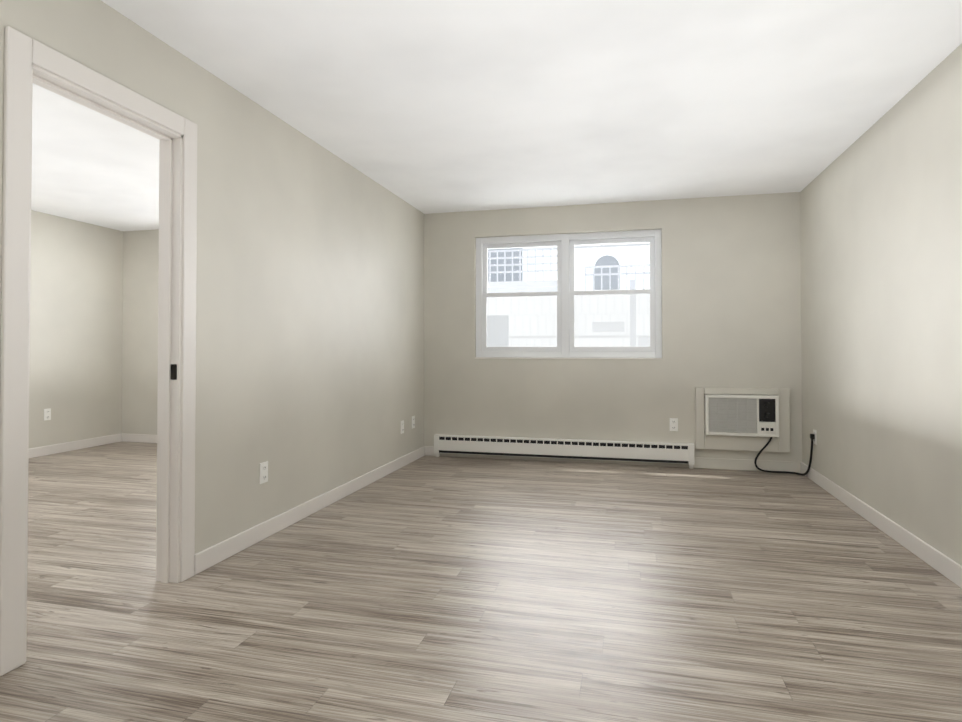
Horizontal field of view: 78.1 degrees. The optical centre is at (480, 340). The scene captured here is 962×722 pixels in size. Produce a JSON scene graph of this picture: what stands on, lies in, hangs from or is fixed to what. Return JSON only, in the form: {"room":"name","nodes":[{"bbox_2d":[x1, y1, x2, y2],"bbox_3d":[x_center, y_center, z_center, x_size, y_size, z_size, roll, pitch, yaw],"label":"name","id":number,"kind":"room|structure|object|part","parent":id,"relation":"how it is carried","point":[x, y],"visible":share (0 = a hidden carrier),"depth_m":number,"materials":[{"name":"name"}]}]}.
{"room":"empty living room","nodes":[
{"label":"empty living room","id":0,"kind":"room"},
{"bbox_2d":[29,210,122,448],"bbox_3d":[-5.125,-0.103,3.270,0.110,2.440,7.485,0,-1,14],"label":"wall","id":1,"kind":"structure","parent":0,"point":[76,322],"depth_m":6.29,"materials":[{"name":"beige paint"}]},
{"bbox_2d":[44,408,50,420],"bbox_3d":[-4.380,0.746,5.991,0.009,0.116,0.072,0,-1,14],"label":"outlet","id":2,"kind":"object","parent":1,"relation":"attached to","point":[47,414],"visible":1,"depth_m":5.99,"materials":[{"name":"white plastic"}]},
{"bbox_2d":[29,434,120,457],"bbox_3d":[-5.050,1.070,3.291,0.018,0.095,7.375,0,-1,14],"label":"baseboard","id":3,"kind":"structure","parent":1,"relation":"attached to","point":[92,442],"depth_m":6.26,"materials":[{"name":"white paint"}]},
{"bbox_2d":[0,0,423,553],"bbox_3d":[-1.536,-0.116,2.372,0.110,2.440,7.485,0,-1,14],"label":"wall","id":4,"kind":"structure","parent":0,"point":[310,321],"depth_m":3.47,"materials":[{"name":"beige paint"}]},
{"bbox_2d":[0,26,196,675],"bbox_3d":[-1.529,0.032,2.399,0.142,2.144,0.893,0,-1,14],"label":"door frame","id":5,"kind":"structure","parent":4,"relation":"attached to","point":[23,53],"depth_m":2.28,"materials":[{"name":"white paint"}]},
{"bbox_2d":[171,364,176,379],"bbox_3d":[-1.414,0.144,2.728,0.032,0.070,0.004,0,-1,14],"label":"strike plate","id":6,"kind":"object","parent":4,"relation":"attached to","point":[173,371],"visible":1,"depth_m":2.73,"materials":[{"name":"black metal"}]},
{"bbox_2d":[260,461,267,483],"bbox_3d":[-1.226,0.746,3.352,0.009,0.116,0.072,0,-1,14],"label":"outlet","id":7,"kind":"object","parent":4,"relation":"attached to","point":[263,472],"visible":1,"depth_m":3.35,"materials":[{"name":"white plastic"}]},
{"bbox_2d":[194,446,428,574],"bbox_3d":[-0.961,1.085,4.389,0.018,0.095,3.260,0,-1,14],"label":"baseboard","id":8,"kind":"structure","parent":4,"relation":"attached to","point":[227,548],"depth_m":3.59,"materials":[{"name":"white paint"}]},
{"bbox_2d":[401,420,403,433],"bbox_3d":[-0.715,0.787,5.399,0.009,0.116,0.072,0,-1,14],"label":"electrical outlet","id":9,"kind":"object","parent":4,"relation":"attached to","point":[402,426],"visible":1,"depth_m":5.39,"materials":[{"name":"white plastic"}]},
{"bbox_2d":[412,416,414,428],"bbox_3d":[-0.647,0.779,5.670,0.009,0.116,0.072,0,-1,14],"label":"outlet","id":10,"kind":"object","parent":4,"relation":"attached to","point":[413,421],"visible":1,"depth_m":5.67,"materials":[{"name":"white plastic"}]},
{"bbox_2d":[122,192,801,467],"bbox_3d":[-0.661,-0.062,6.140,7.380,2.440,0.250,0,-1,14],"label":"wall","id":11,"kind":"structure","parent":0,"point":[731,291],"depth_m":5.52,"materials":[{"name":"beige paint"}]},
{"bbox_2d":[121,433,156,442],"bbox_3d":[-2.411,1.115,6.422,3.560,0.095,0.018,0,-1,14],"label":"baseboard","id":12,"kind":"structure","parent":11,"relation":"attached to","point":[142,438],"depth_m":6.79,"materials":[{"name":"white paint"}]},
{"bbox_2d":[434,434,694,468],"bbox_3d":[0.726,1.040,5.608,2.440,0.221,0.074,0,-1,14],"label":"baseboard heater","id":13,"kind":"object","parent":11,"relation":"attached to","point":[652,452],"visible":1,"depth_m":5.56,"materials":[{"name":"white metal"}]},
{"bbox_2d":[475,229,661,358],"bbox_3d":[0.813,-0.426,5.709,1.775,1.204,0.131,0,-1,14],"label":"window","id":14,"kind":"structure","parent":11,"relation":"in","point":[565,292],"depth_m":5.70,"materials":[{"name":"white plastic"}]},
{"bbox_2d":[487,294,649,346],"bbox_3d":[0.828,-0.174,5.764,1.647,0.554,0.002,0,-1,14],"label":"screen","id":15,"kind":"object","parent":14,"relation":"attached to","point":[578,318],"depth_m":5.74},
{"bbox_2d":[670,418,677,430],"bbox_3d":[1.752,0.764,5.391,0.072,0.116,0.009,0,-1,14],"label":"electrical outlet","id":16,"kind":"object","parent":11,"relation":"attached to","point":[673,424],"visible":1,"depth_m":5.39,"materials":[{"name":"white plastic"}]},
{"bbox_2d":[704,394,778,436],"bbox_3d":[2.339,0.659,5.420,0.598,0.357,0.531,0,-1,14],"label":"air conditioner","id":17,"kind":"object","parent":11,"relation":"attached to","point":[740,415],"visible":0.98,"depth_m":5.19,"materials":[{"name":"white plastic"}]},
{"bbox_2d":[709,398,756,432],"bbox_3d":[2.211,0.656,5.213,0.395,0.301,0.025,0,-1,14],"label":"grille","id":18,"kind":"object","parent":17,"relation":"attached to","point":[726,415],"depth_m":5.21,"materials":[{"name":"white plastic"}]},
{"bbox_3d":[2.481,0.643,5.144,0.131,0.276,0.029,0,-1,14],"label":"panel","id":19,"kind":"part","parent":17,"relation":"part of","materials":[{"name":"black plastic"}]},
{"bbox_2d":[754,437,812,474],"bbox_3d":[2.532,0.966,4.984,0.384,0.348,0.358,0,-1,14],"label":"cord","id":20,"kind":"object","parent":17,"relation":"attached to","point":[766,445],"visible":1,"depth_m":5.10,"materials":[{"name":"black plastic"}]},
{"bbox_2d":[695,387,789,452],"bbox_3d":[2.303,0.694,5.236,0.772,0.552,0.045,0,-1,14],"label":"trim","id":21,"kind":"structure","parent":11,"relation":"attached to","point":[781,443],"depth_m":5.21,"materials":[{"name":"paint"}]},
{"bbox_2d":[694,457,800,472],"bbox_3d":[2.342,1.097,5.236,0.876,0.095,0.014,0,-1,14],"label":"baseboard","id":22,"kind":"structure","parent":11,"relation":"attached to","point":[737,464],"depth_m":5.23,"materials":[{"name":"paint"}]},
{"bbox_2d":[0,442,961,721],"bbox_3d":[-1.569,1.166,2.491,7.380,0.120,7.735,0,-1,14],"label":"floor","id":23,"kind":"structure","parent":0,"point":[434,588],"depth_m":2.46,"materials":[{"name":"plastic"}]},
{"bbox_2d":[31,0,961,230],"bbox_3d":[-1.569,-1.394,2.528,7.380,0.120,7.735,0,-1,14],"label":"ceiling","id":24,"kind":"structure","parent":0,"point":[433,106],"depth_m":3.17,"materials":[{"name":"white paint"}]},
{"bbox_2d":[800,44,961,565],"bbox_3d":[1.928,-0.129,1.506,0.110,2.440,7.485,0,-1,14],"label":"wall","id":25,"kind":"structure","parent":0,"point":[881,268],"depth_m":3.34,"materials":[{"name":"beige paint"}]},
{"bbox_2d":[813,429,816,444],"bbox_3d":[2.686,0.774,4.772,0.009,0.116,0.072,0,-1,14],"label":"electrical outlet","id":26,"kind":"object","parent":25,"relation":"attached to","point":[815,434],"visible":0.88,"depth_m":4.75,"materials":[{"name":"white plastic"}]},
{"bbox_2d":[801,462,961,587],"bbox_3d":[1.881,1.045,1.558,0.014,0.095,7.375,0,-1,14],"label":"baseboard","id":27,"kind":"structure","parent":25,"relation":"attached to","point":[931,556],"depth_m":3.32,"materials":[{"name":"white paint"}]},
{"label":"outside","id":28,"kind":"structure","parent":0,"visible":0},
{"bbox_2d":[487,242,649,346],"bbox_3d":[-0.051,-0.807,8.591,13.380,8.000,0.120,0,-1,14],"label":"building","id":29,"kind":"structure","parent":28,"point":[617,258],"depth_m":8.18,"materials":[{"name":"grey"}]}
]}

